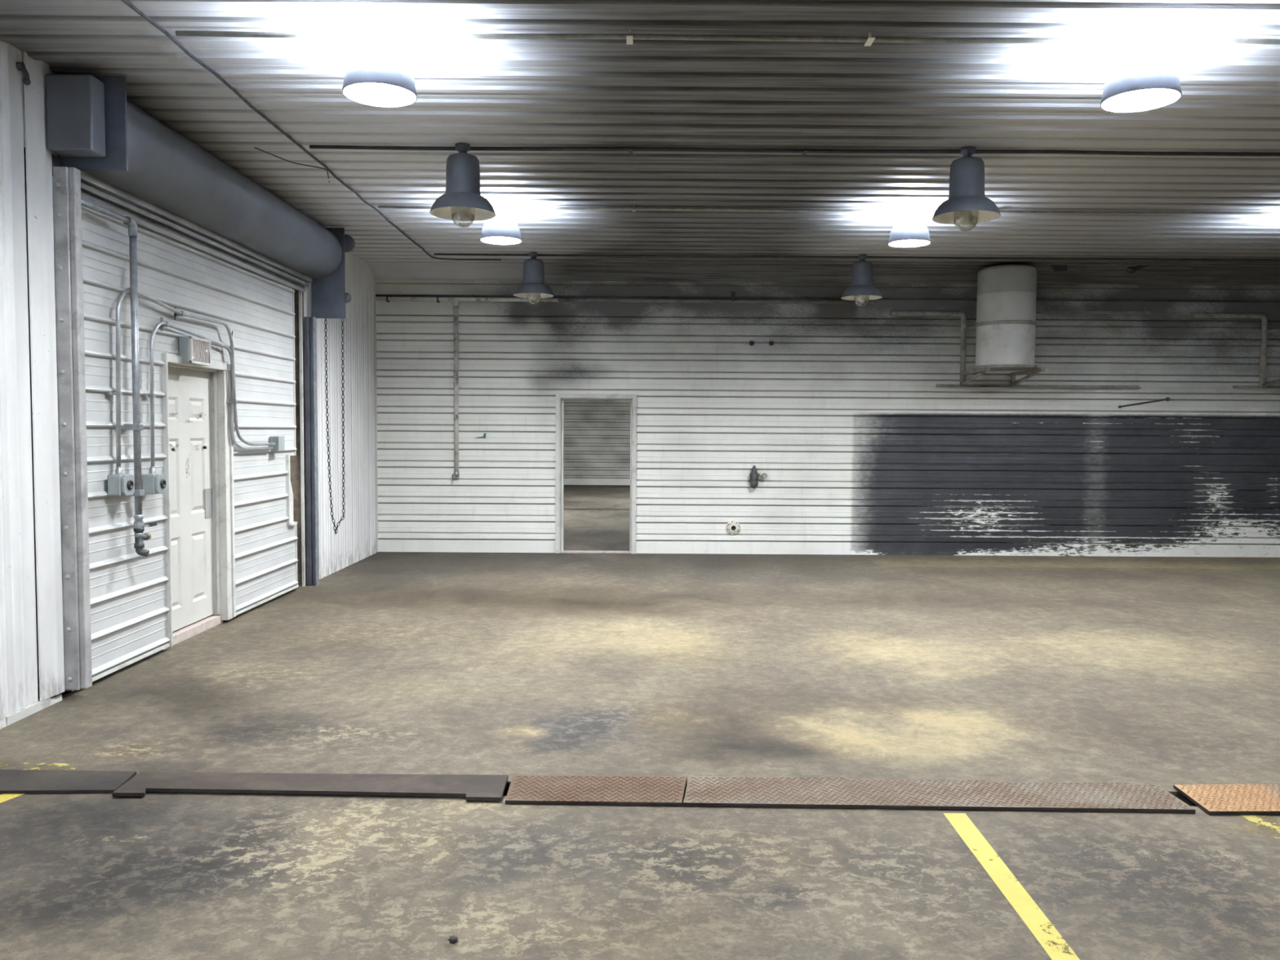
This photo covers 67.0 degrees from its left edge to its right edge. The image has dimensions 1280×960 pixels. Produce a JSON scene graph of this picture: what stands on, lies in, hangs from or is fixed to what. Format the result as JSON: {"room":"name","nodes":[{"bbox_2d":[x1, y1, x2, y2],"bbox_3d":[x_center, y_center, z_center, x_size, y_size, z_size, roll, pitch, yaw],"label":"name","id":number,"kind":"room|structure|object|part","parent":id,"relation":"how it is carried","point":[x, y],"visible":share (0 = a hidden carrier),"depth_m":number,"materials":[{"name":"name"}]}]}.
{"room":"empty warehouse","nodes":[
{"label":"empty warehouse","id":0,"kind":"room"},
{"bbox_2d":[25,196,39,686],"bbox_3d":[-3.583,-0.356,7.445,0.001,3.000,4.080,0,3,0],"label":"trim","id":1,"kind":"structure","parent":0,"point":[25,197],"depth_m":5.70,"materials":[{"name":"metal"}]},
{"bbox_2d":[0,40,377,719],"bbox_3d":[-3.265,-0.418,3.542,0.032,3.530,17.130,0,3,0],"label":"wall","id":2,"kind":"structure","parent":0,"point":[127,588],"depth_m":6.17,"materials":[{"name":"white metal"}]},
{"bbox_2d":[15,62,31,84],"bbox_3d":[-3.240,-2.139,5.085,0.054,0.115,0.049,0,3,0],"label":"wall hook","id":3,"kind":"object","parent":2,"relation":"attached to","point":[20,66],"visible":1,"depth_m":5.08,"materials":[{"name":"metal"}]},
{"bbox_2d":[0,693,62,728],"bbox_3d":[-3.287,1.491,0.281,0.046,0.050,10.420,0,3,0],"label":"baseboard","id":4,"kind":"structure","parent":2,"relation":"attached to","point":[9,719],"depth_m":5.19,"materials":[{"name":"white paint"}]},
{"bbox_2d":[80,199,156,556],"bbox_3d":[-3.196,-0.558,5.838,0.146,2.126,0.790,0,3,0],"label":"pipe","id":5,"kind":"object","parent":2,"relation":"attached to","point":[139,527],"visible":0.94,"depth_m":6.08,"materials":[{"name":"metal"}]},
{"bbox_2d":[106,466,134,496],"bbox_3d":[-3.198,0.006,5.969,0.119,0.180,0.130,0,3,0],"label":"switch box","id":6,"kind":"object","parent":2,"relation":"attached to","point":[119,484],"visible":1,"depth_m":5.91,"materials":[{"name":"grey metal"}]},
{"bbox_2d":[142,466,166,494],"bbox_3d":[-3.199,0.001,6.382,0.119,0.180,0.130,0,3,0],"label":"switch box","id":7,"kind":"object","parent":2,"relation":"attached to","point":[153,482],"visible":0.97,"depth_m":6.32,"materials":[{"name":"grey metal"}]},
{"bbox_2d":[24,154,302,285],"bbox_3d":[-3.359,-1.842,7.369,0.230,0.120,4.080,0,3,0],"label":"trim","id":8,"kind":"structure","parent":2,"relation":"attached to","point":[55,161],"depth_m":5.38,"materials":[{"name":"metal"}]},
{"bbox_2d":[24,176,304,289],"bbox_3d":[-3.418,-1.760,7.373,0.312,0.045,4.080,0,3,0],"label":"trim","id":9,"kind":"structure","parent":2,"relation":"attached to","point":[82,193],"depth_m":6.79,"materials":[{"name":"metal"}]},
{"bbox_2d":[65,288,298,691],"bbox_3d":[-3.283,-0.313,7.344,0.042,2.870,3.712,0,3,0],"label":"trim","id":10,"kind":"structure","parent":2,"relation":"attached to","point":[132,660],"depth_m":8.33,"materials":[{"name":"white paint"}]},
{"bbox_2d":[168,366,214,631],"bbox_3d":[-3.391,0.123,7.160,0.050,1.925,0.940,0,3,0],"label":"door","id":11,"kind":"structure","parent":2,"relation":"in","point":[189,390],"depth_m":7.26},
{"bbox_3d":[-3.370,0.181,7.551,0.005,0.230,0.125,0,3,0],"label":"push plate","id":12,"kind":"part","parent":11,"relation":"part of","materials":[{"name":"silver metal"}]},
{"bbox_2d":[106,287,275,466],"bbox_3d":[-3.230,-0.673,7.199,0.062,1.194,2.588,0,3,0],"label":"conduit","id":13,"kind":"object","parent":2,"relation":"attached to","point":[176,313],"visible":0.95,"depth_m":6.06,"materials":[{"name":"metal"}]},
{"bbox_2d":[163,615,222,649],"bbox_3d":[-3.457,1.128,7.216,0.270,0.062,0.970,0,3,0],"label":"threshold","id":14,"kind":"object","parent":2,"relation":"attached to","point":[183,633],"depth_m":7.26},
{"bbox_2d":[80,195,306,292],"bbox_3d":[-3.243,-1.731,7.360,0.038,0.040,3.970,0,3,0],"label":"trim","id":15,"kind":"structure","parent":2,"relation":"attached to","point":[141,223],"depth_m":6.98,"materials":[{"name":"weathered zinc"},{"name":"galvanised steel"}]},
{"bbox_2d":[178,336,211,365],"bbox_3d":[-3.222,-0.931,7.005,0.090,0.190,0.317,0,3,0],"label":"exit light","id":16,"kind":"object","parent":2,"relation":"attached to","point":[197,351],"visible":1,"depth_m":6.92,"materials":[{"name":"white plastic"}]},
{"bbox_2d":[160,352,233,647],"bbox_3d":[-3.333,0.119,7.207,0.165,2.040,1.075,0,3,0],"label":"trim","id":17,"kind":"structure","parent":2,"relation":"attached to","point":[219,371],"depth_m":7.61,"materials":[{"name":"white paint"}]},
{"bbox_2d":[45,74,355,689],"bbox_3d":[-3.072,-0.607,7.492,0.454,3.505,4.323,0,3,1],"label":"door","id":18,"kind":"structure","parent":2,"relation":"in","point":[109,148],"depth_m":5.65,"materials":[{"name":"grey metal"}]},
{"bbox_3d":[-3.220,-0.271,5.450,0.160,2.930,0.075,0,3,0],"label":"guide rail","id":19,"kind":"part","parent":18,"relation":"part of","materials":[{"name":"metal"}]},
{"bbox_3d":[-3.108,-2.006,5.329,0.250,0.410,0.140,0,3,0],"label":"motor","id":20,"kind":"part","parent":18,"relation":"part of","materials":[{"name":"grey metal"}]},
{"bbox_2d":[83,99,342,279],"bbox_3d":[-3.060,-2.108,7.416,0.325,0.500,4.000,0,3,0],"label":"hood","id":21,"kind":"object","parent":18,"relation":"attached to","point":[146,162],"depth_m":6.60,"materials":[{"name":"grey metal"}]},
{"bbox_3d":[-3.223,-0.272,9.475,0.080,2.630,0.075,0,3,0],"label":"guide rail","id":22,"kind":"part","parent":18,"relation":"part of","materials":[{"name":"metal"}]},
{"bbox_2d":[324,318,345,534],"bbox_3d":[-3.037,-0.904,9.621,0.195,2.904,0.029,0,3,0],"label":"chain","id":23,"kind":"object","parent":18,"relation":"hanging from","point":[342,322],"visible":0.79,"depth_m":9.64,"materials":[{"name":"metal"}]},
{"bbox_2d":[143,317,273,468],"bbox_3d":[-3.239,-0.611,7.418,0.046,1.075,2.132,0,3,0],"label":"conduit","id":24,"kind":"object","parent":2,"relation":"attached to","point":[162,323],"visible":0.99,"depth_m":6.45,"materials":[{"name":"metal"}]},
{"bbox_2d":[228,364,235,617],"bbox_3d":[-3.261,0.093,7.728,0.016,2.020,0.038,0,3,0],"label":"trim","id":25,"kind":"structure","parent":2,"relation":"attached to","point":[231,444],"depth_m":7.73,"materials":[{"name":"white paint"}]},
{"bbox_2d":[270,435,284,450],"bbox_3d":[-3.236,-0.328,8.621,0.080,0.128,0.144,0,3,0],"label":"junction box","id":26,"kind":"object","parent":2,"relation":"attached to","point":[279,441],"visible":0.98,"depth_m":8.56,"materials":[{"name":"grey metal"}]},
{"bbox_2d":[285,454,297,525],"bbox_3d":[-3.297,0.093,9.076,0.085,0.660,0.190,0,3,0],"label":"flashing","id":27,"kind":"object","parent":2,"relation":"attached to","point":[289,500],"visible":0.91,"depth_m":8.99,"materials":[{"name":"white paint"}]},
{"bbox_2d":[289,289,306,586],"bbox_3d":[-3.435,-0.418,9.453,0.305,2.920,0.065,0,3,0],"label":"trim","id":28,"kind":"structure","parent":2,"relation":"attached to","point":[295,460],"depth_m":9.44,"materials":[{"name":"metal"}]},
{"bbox_2d":[298,290,305,586],"bbox_3d":[-3.292,-0.405,9.416,0.026,2.900,0.020,0,3,0],"label":"trim","id":29,"kind":"structure","parent":2,"relation":"attached to","point":[300,329],"depth_m":9.41,"materials":[{"name":"white paint"}]},
{"bbox_2d":[563,484,630,551],"bbox_3d":[-0.545,0.529,19.847,13.000,0.001,15.010,0,3,0],"label":"floor","id":30,"kind":"structure","parent":0,"point":[597,517],"depth_m":17.08,"materials":[{"name":"concrete"}]},
{"bbox_2d":[564,399,630,484],"bbox_3d":[-0.547,-1.618,27.247,13.000,3.530,0.026,0,3,0],"label":"wall","id":31,"kind":"structure","parent":0,"point":[597,433],"depth_m":27.27,"materials":[{"name":"metal"}]},
{"bbox_2d":[0,551,1279,959],"bbox_3d":[3.672,1.559,3.736,14.620,0.350,17.290,0,3,0],"label":"floor","id":32,"kind":"structure","parent":0,"point":[1164,672],"depth_m":4.61,"materials":[{"name":"concrete"}]},
{"bbox_2d":[0,793,24,803],"bbox_3d":[-2.666,1.328,4.004,0.130,0.001,0.300,2,3,29],"label":"floor marking","id":33,"kind":"object","parent":32,"relation":"on","point":[5,797],"depth_m":4.05,"materials":[{"name":"yellow paint"}]},
{"bbox_2d":[0,762,75,769],"bbox_3d":[-2.859,1.306,4.410,0.718,0.001,0.105,0,3,0],"label":"floor marking","id":34,"kind":"object","parent":32,"relation":"on","point":[60,765],"depth_m":4.43,"materials":[{"name":"yellow paint"}]},
{"bbox_2d":[0,768,136,793],"bbox_3d":[-2.736,1.309,4.198,1.023,0.013,0.280,0,3,0],"label":"cover plate","id":35,"kind":"object","parent":32,"relation":"on","point":[11,781],"visible":0.88,"depth_m":4.19,"materials":[{"name":"grey metal"}]},
{"bbox_2d":[112,772,507,800],"bbox_3d":[-1.395,1.314,4.149,1.636,0.016,0.273,0,3,0],"label":"cover plate","id":36,"kind":"object","parent":32,"relation":"on","point":[471,787],"visible":1,"depth_m":4.14,"materials":[{"name":"grey metal"}]},
{"bbox_2d":[448,935,457,943],"bbox_3d":[-0.565,1.388,2.917,0.033,0.023,0.022,0,3,0],"label":"stone","id":37,"kind":"object","parent":32,"relation":"on","point":[453,939],"visible":1,"depth_m":2.91,"materials":[{"name":"grey stone"}]},
{"bbox_2d":[505,775,686,806],"bbox_3d":[-0.177,1.326,4.140,0.771,0.018,0.308,0,3,0],"label":"cover plate","id":38,"kind":"object","parent":32,"relation":"on","point":[617,790],"visible":1,"depth_m":4.12,"materials":[{"name":"metal"}]},
{"bbox_2d":[683,776,1195,813],"bbox_3d":[1.227,1.337,4.117,2.090,0.018,0.314,0,3,1],"label":"cover plate","id":39,"kind":"object","parent":32,"relation":"on","point":[700,791],"visible":1,"depth_m":4.08,"materials":[{"name":"grey metal"}]},
{"bbox_2d":[942,813,1079,959],"bbox_3d":[1.260,1.410,2.902,0.090,0.001,2.074,0,3,1],"label":"floor marking","id":40,"kind":"object","parent":32,"relation":"on","point":[1013,891],"depth_m":3.29,"materials":[{"name":"yellow paint"}]},
{"bbox_2d":[1173,783,1279,814],"bbox_3d":[3.099,1.349,4.106,1.568,0.017,0.347,0,3,0],"label":"cover plate","id":41,"kind":"object","parent":32,"relation":"on","point":[1252,798],"visible":1,"depth_m":4.08,"materials":[{"name":"orange metal"}]},
{"bbox_2d":[1240,814,1279,839],"bbox_3d":[2.503,1.373,3.779,0.132,0.001,0.345,0,3,0],"label":"floor marking","id":42,"kind":"object","parent":32,"relation":"on","point":[1251,818],"depth_m":3.87,"materials":[{"name":"yellow paint"}]},
{"bbox_2d":[0,0,1279,285],"bbox_3d":[3.871,-2.074,3.470,14.270,0.136,17.130,0,3,0],"label":"ceiling","id":43,"kind":"structure","parent":0,"point":[475,92],"depth_m":6.25,"materials":[{"name":"metal"}]},
{"bbox_2d":[254,146,329,182],"bbox_3d":[-2.615,-2.450,7.992,0.379,0.188,2.438,0,3,-5],"label":"wire","id":44,"kind":"object","parent":43,"relation":"hanging from","point":[255,147],"visible":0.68,"depth_m":7.04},
{"bbox_2d":[121,0,501,260],"bbox_3d":[-1.986,-2.229,5.043,0.779,0.028,12.309,0,3,0],"label":"cable","id":45,"kind":"object","parent":43,"relation":"attached to","point":[128,3],"visible":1,"depth_m":6.02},
{"bbox_2d":[342,27,417,107],"bbox_3d":[-1.297,-2.080,4.817,0.364,0.326,0.364,0,3,0],"label":"lamp","id":46,"kind":"object","parent":43,"relation":"hanging from","point":[379,78],"visible":0.99,"depth_m":4.75,"materials":[{"name":"metal"}]},
{"bbox_3d":[-1.296,-2.151,4.814,0.100,0.185,0.100,0,3,0],"label":"stem","id":47,"kind":"part","parent":46,"relation":"part of","materials":[{"name":"metal"}]},
{"bbox_2d":[429,142,496,227],"bbox_3d":[-1.236,-2.052,6.752,0.458,0.568,0.458,0,3,0],"label":"lamp","id":48,"kind":"object","parent":43,"relation":"hanging from","point":[462,200],"visible":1,"depth_m":6.66,"materials":[{"name":"metal"}]},
{"bbox_3d":[-1.237,-1.922,6.758,0.458,0.124,0.458,0,3,0],"label":"lamp shade","id":49,"kind":"part","parent":48,"relation":"part of","materials":[{"name":"metal"}]},
{"bbox_3d":[-1.237,-1.865,6.761,0.168,0.194,0.168,0,3,0],"label":"globe","id":50,"kind":"part","parent":48,"relation":"part of","materials":[{"name":"clear glass"}]},
{"bbox_3d":[-1.237,-1.887,6.760,0.092,0.150,0.092,0,3,0],"label":"bulb","id":51,"kind":"part","parent":48,"relation":"part of","materials":[{"name":"glass"}]},
{"bbox_2d":[480,202,521,244],"bbox_3d":[-1.223,-2.269,8.513,0.364,0.326,0.364,0,3,0],"label":"lamp","id":52,"kind":"object","parent":43,"relation":"hanging from","point":[500,231],"visible":1,"depth_m":8.40,"materials":[{"name":"metal"}]},
{"bbox_3d":[-1.224,-2.189,8.517,0.364,0.165,0.364,0,3,0],"label":"lamp shade","id":53,"kind":"part","parent":52,"relation":"part of","materials":[{"name":"metal"}]},
{"bbox_3d":[-1.223,-2.340,8.509,0.100,0.185,0.100,0,3,0],"label":"stem","id":54,"kind":"part","parent":52,"relation":"part of","materials":[{"name":"metal"}]},
{"bbox_2d":[513,252,554,303],"bbox_3d":[-1.193,-2.262,10.846,0.458,0.568,0.458,0,3,0],"label":"lamp","id":55,"kind":"object","parent":43,"relation":"hanging from","point":[533,286],"visible":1,"depth_m":10.74,"materials":[{"name":"metal"}]},
{"bbox_3d":[-1.194,-2.132,10.853,0.458,0.124,0.458,0,3,0],"label":"lamp shade","id":56,"kind":"part","parent":55,"relation":"part of","materials":[{"name":"metal"}]},
{"bbox_3d":[-1.194,-2.075,10.856,0.168,0.194,0.168,0,3,0],"label":"globe","id":57,"kind":"part","parent":55,"relation":"part of","materials":[{"name":"clear glass"}]},
{"bbox_3d":[-1.194,-2.097,10.855,0.092,0.150,0.092,0,3,0],"label":"bulb","id":58,"kind":"part","parent":55,"relation":"part of","materials":[{"name":"glass"}]},
{"bbox_2d":[175,29,1279,46],"bbox_3d":[2.854,-2.196,4.799,10.300,0.069,0.100,0,3,0],"label":"conduit","id":59,"kind":"object","parent":43,"relation":"attached to","point":[868,40],"visible":0.94,"depth_m":4.79,"materials":[{"name":"white metal"}]},
{"bbox_2d":[309,145,1279,156],"bbox_3d":[2.851,-2.300,6.746,10.300,0.060,0.100,0,3,0],"label":"conduit","id":60,"kind":"object","parent":43,"relation":"attached to","point":[630,149],"visible":0.98,"depth_m":6.73,"materials":[{"name":"metal"}]},
{"bbox_2d":[377,204,1279,214],"bbox_3d":[2.848,-2.387,8.514,10.300,0.068,0.100,0,3,0],"label":"conduit","id":61,"kind":"object","parent":43,"relation":"attached to","point":[633,209],"visible":0.83,"depth_m":8.50,"materials":[{"name":"grey metal"}]},
{"bbox_2d":[434,253,1279,261],"bbox_3d":[2.843,-2.511,10.841,10.300,0.059,0.100,0,3,0],"label":"conduit","id":62,"kind":"object","parent":43,"relation":"attached to","point":[439,254],"visible":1,"depth_m":10.83,"materials":[{"name":"metal"}]},
{"bbox_2d":[840,253,882,306],"bbox_3d":[2.492,-2.238,10.854,0.458,0.568,0.458,0,3,0],"label":"lamp","id":63,"kind":"object","parent":43,"relation":"hanging from","point":[861,289],"visible":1,"depth_m":10.75,"materials":[{"name":"metal"}]},
{"bbox_3d":[2.491,-2.109,10.861,0.458,0.124,0.458,0,3,0],"label":"lamp shade","id":64,"kind":"part","parent":63,"relation":"part of","materials":[{"name":"metal"}]},
{"bbox_3d":[2.490,-2.052,10.864,0.168,0.194,0.168,0,3,0],"label":"globe","id":65,"kind":"part","parent":63,"relation":"part of","materials":[{"name":"clear glass"}]},
{"bbox_3d":[2.490,-2.074,10.862,0.092,0.150,0.092,0,3,0],"label":"bulb","id":66,"kind":"part","parent":63,"relation":"part of","materials":[{"name":"glass"}]},
{"bbox_2d":[888,205,930,247],"bbox_3d":[2.377,-2.247,8.520,0.364,0.326,0.364,0,3,0],"label":"lamp","id":67,"kind":"object","parent":43,"relation":"hanging from","point":[910,233],"visible":1,"depth_m":8.41,"materials":[{"name":"metal"}]},
{"bbox_3d":[2.376,-2.166,8.524,0.364,0.165,0.364,0,3,0],"label":"lamp shade","id":68,"kind":"part","parent":67,"relation":"part of","materials":[{"name":"metal"}]},
{"bbox_3d":[2.377,-2.317,8.517,0.100,0.185,0.100,0,3,0],"label":"stem","id":69,"kind":"part","parent":67,"relation":"part of","materials":[{"name":"metal"}]},
{"bbox_2d":[932,146,1000,231],"bbox_3d":[2.284,-2.030,6.759,0.458,0.568,0.458,0,3,0],"label":"lamp","id":70,"kind":"object","parent":43,"relation":"hanging from","point":[966,203],"visible":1,"depth_m":6.66,"materials":[{"name":"metal"}]},
{"bbox_3d":[2.283,-1.843,6.768,0.168,0.194,0.168,0,3,0],"label":"globe","id":71,"kind":"part","parent":70,"relation":"part of","materials":[{"name":"clear glass"}]},
{"bbox_3d":[2.283,-1.865,6.767,0.092,0.150,0.092,0,3,0],"label":"bulb","id":72,"kind":"part","parent":70,"relation":"part of","materials":[{"name":"glass"}]},
{"bbox_3d":[2.283,-1.900,6.766,0.458,0.124,0.458,0,3,0],"label":"lamp shade","id":73,"kind":"part","parent":70,"relation":"part of","materials":[{"name":"metal"}]},
{"bbox_2d":[1049,265,1067,271],"bbox_3d":[4.931,-2.503,11.395,0.198,0.085,0.060,0,3,0],"label":"ceiling gusset","id":74,"kind":"structure","parent":43,"relation":"attached to","point":[1055,268],"depth_m":11.37,"materials":[{"name":"metal"}]},
{"bbox_2d":[1125,265,1148,273],"bbox_3d":[5.906,-2.512,11.347,0.386,0.174,0.110,0,3,0],"label":"hanger","id":75,"kind":"object","parent":43,"relation":"attached to","point":[1131,269],"visible":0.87,"depth_m":11.33,"materials":[{"name":"metal"}]},
{"bbox_3d":[5.768,-2.465,11.349,0.110,0.077,0.110,0,3,0],"label":"knob","id":76,"kind":"part","parent":75,"relation":"part of","materials":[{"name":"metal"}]},
{"bbox_2d":[1100,33,1182,113],"bbox_3d":[2.503,-2.056,4.825,0.364,0.326,0.364,0,3,0],"label":"lamp","id":77,"kind":"object","parent":43,"relation":"hanging from","point":[1142,84],"visible":0.98,"depth_m":4.77,"materials":[{"name":"painted grey metal"},{"name":"glowing white light diffuser"}]},
{"bbox_3d":[2.503,-2.126,4.822,0.100,0.185,0.100,0,3,0],"label":"stem","id":78,"kind":"part","parent":77,"relation":"part of","materials":[{"name":"metal"}]},
{"bbox_2d":[375,279,1279,557],"bbox_3d":[3.845,-0.747,12.109,14.270,3.400,0.026,0,3,0],"label":"wall","id":79,"kind":"structure","parent":0,"point":[846,418],"depth_m":12.11,"materials":[{"name":"metal"}]},
{"bbox_2d":[473,433,485,438],"bbox_3d":[-2.011,-0.556,12.092,0.165,0.065,0.001,0,3,0],"label":"sticker","id":80,"kind":"object","parent":79,"relation":"attached to","point":[484,434],"visible":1,"depth_m":12.09,"materials":[{"name":"plastic"}]},
{"bbox_2d":[555,393,636,553],"bbox_3d":[-0.553,-0.081,12.223,1.015,2.000,0.235,0,3,0],"label":"trim","id":81,"kind":"structure","parent":79,"relation":"attached to","point":[559,411],"depth_m":12.12,"materials":[{"name":"white paint"}]},
{"bbox_2d":[560,550,631,553],"bbox_3d":[-0.559,0.923,12.268,0.885,0.032,0.170,0,3,0],"label":"trim","id":82,"kind":"structure","parent":79,"relation":"attached to","point":[563,551],"depth_m":12.20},
{"bbox_2d":[376,295,873,479],"bbox_3d":[-0.193,-1.125,12.022,6.150,2.269,0.131,0,3,0],"label":"pipe","id":83,"kind":"object","parent":79,"relation":"attached to","point":[455,300],"visible":1,"depth_m":11.96,"materials":[{"name":"metal"}]},
{"bbox_2d":[451,471,459,479],"bbox_3d":[-2.304,-0.056,12.061,0.064,0.095,0.117,2,3,26],"label":"tap","id":84,"kind":"object","parent":83,"relation":"on","point":[455,473],"depth_m":12.05,"materials":[{"name":"grey metal"}]},
{"bbox_2d":[730,291,736,301],"bbox_3d":[1.154,-2.271,11.990,0.070,0.118,0.082,0,3,0],"label":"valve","id":85,"kind":"object","parent":83,"relation":"attached to","point":[731,292],"visible":1,"depth_m":11.95,"materials":[{"name":"metal"}]},
{"bbox_2d":[725,520,740,534],"bbox_3d":[1.174,0.602,12.161,0.184,0.184,0.044,0,3,0],"label":"flange","id":86,"kind":"object","parent":79,"relation":"attached to","point":[732,527],"visible":1,"depth_m":12.15,"materials":[{"name":"white metal"}]},
{"bbox_2d":[749,340,754,346],"bbox_3d":[1.393,-1.707,12.048,0.065,0.066,0.026,0,3,0],"label":"cable grommet","id":87,"kind":"object","parent":79,"relation":"attached to","point":[751,344],"visible":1,"depth_m":12.04,"materials":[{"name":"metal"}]},
{"bbox_2d":[748,465,767,488],"bbox_3d":[1.472,-0.037,12.082,0.230,0.290,0.129,0,3,0],"label":"air regulator","id":88,"kind":"object","parent":79,"relation":"attached to","point":[753,476],"visible":1,"depth_m":12.04,"materials":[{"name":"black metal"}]},
{"bbox_2d":[768,340,773,346],"bbox_3d":[1.639,-1.707,12.048,0.065,0.066,0.026,0,3,0],"label":"cable grommet","id":89,"kind":"object","parent":79,"relation":"attached to","point":[771,344],"visible":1,"depth_m":12.04,"materials":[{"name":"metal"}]},
{"bbox_2d":[375,294,1279,302],"bbox_3d":[3.854,-2.247,12.027,14.270,0.024,0.040,0,3,0],"label":"pipe","id":90,"kind":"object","parent":79,"relation":"attached to","point":[393,295],"depth_m":12.01,"materials":[{"name":"metal"}]},
{"bbox_2d":[890,311,1044,385],"bbox_3d":[3.903,-1.612,11.564,1.567,0.919,0.975,0,3,0],"label":"bracket","id":91,"kind":"object","parent":79,"relation":"attached to","point":[1033,370],"visible":0.98,"depth_m":11.97,"materials":[{"name":"metal"}]},
{"bbox_3d":[3.584,-1.641,12.018,0.932,0.912,0.064,0,3,0],"label":"post","id":92,"kind":"part","parent":91,"relation":"part of","materials":[{"name":"metal"}]},
{"bbox_3d":[4.017,-1.305,11.611,0.044,0.040,0.910,0,3,0],"label":"arm","id":93,"kind":"part","parent":91,"relation":"part of","materials":[{"name":"paint"}]},
{"bbox_3d":[4.049,-1.844,11.596,0.032,0.032,0.785,0,3,-4],"label":"strap arm","id":94,"kind":"part","parent":91,"relation":"part of","materials":[{"name":"paint"}]},
{"bbox_2d":[972,364,1037,370],"bbox_3d":[4.320,-1.329,11.455,0.726,0.028,0.726,0,3,0],"label":"shelf","id":95,"kind":"object","parent":91,"relation":"attached to","point":[988,367],"depth_m":11.24,"materials":[{"name":"metal"}]},
{"bbox_2d":[975,264,1036,366],"bbox_3d":[4.324,-1.920,11.424,0.676,1.151,0.676,0,3,0],"label":"tank","id":96,"kind":"object","parent":91,"relation":"on","point":[1006,294],"visible":0.9,"depth_m":11.15,"materials":[{"name":"metal"}]},
{"bbox_3d":[4.651,-1.261,12.044,0.040,0.164,0.050,0,3,0],"label":"leg","id":97,"kind":"part","parent":91,"relation":"part of","materials":[{"name":"paint"}]},
{"bbox_3d":[4.652,-1.301,11.612,0.044,0.040,0.910,0,3,0],"label":"arm","id":98,"kind":"part","parent":91,"relation":"part of","materials":[{"name":"paint"}]},
{"bbox_2d":[935,384,1142,388],"bbox_3d":[4.972,-1.170,12.055,2.543,0.035,0.070,0,3,0],"label":"wall rail","id":99,"kind":"object","parent":79,"relation":"attached to","point":[937,385],"visible":1,"depth_m":12.08,"materials":[{"name":"metal"}]},
{"bbox_2d":[1118,397,1169,408],"bbox_3d":[6.095,-0.934,11.711,0.047,0.112,0.833,0,3,-13],"label":"rod","id":100,"kind":"object","parent":79,"relation":"attached to","point":[1167,399],"visible":1,"depth_m":11.66,"materials":[{"name":"metal"}]},
{"bbox_2d":[1191,312,1279,387],"bbox_3d":[7.643,-1.589,11.572,1.567,0.919,0.975,0,3,0],"label":"bracket","id":101,"kind":"object","parent":79,"relation":"attached to","point":[1264,331],"visible":1,"depth_m":11.98,"materials":[{"name":"metal"}]},
{"bbox_3d":[7.757,-1.281,11.618,0.044,0.040,0.910,0,3,0],"label":"arm","id":102,"kind":"part","parent":101,"relation":"part of","materials":[{"name":"paint"}]},
{"bbox_3d":[7.789,-1.820,11.604,0.032,0.032,0.785,0,3,-4],"label":"strap arm","id":103,"kind":"part","parent":101,"relation":"part of","materials":[{"name":"paint"}]},
{"bbox_2d":[1232,385,1279,388],"bbox_3d":[8.900,-1.155,12.062,2.965,0.035,0.070,0,3,0],"label":"wall rail","id":104,"kind":"object","parent":79,"relation":"attached to","point":[1233,386],"visible":1,"depth_m":12.08,"materials":[{"name":"metal"}]}
]}

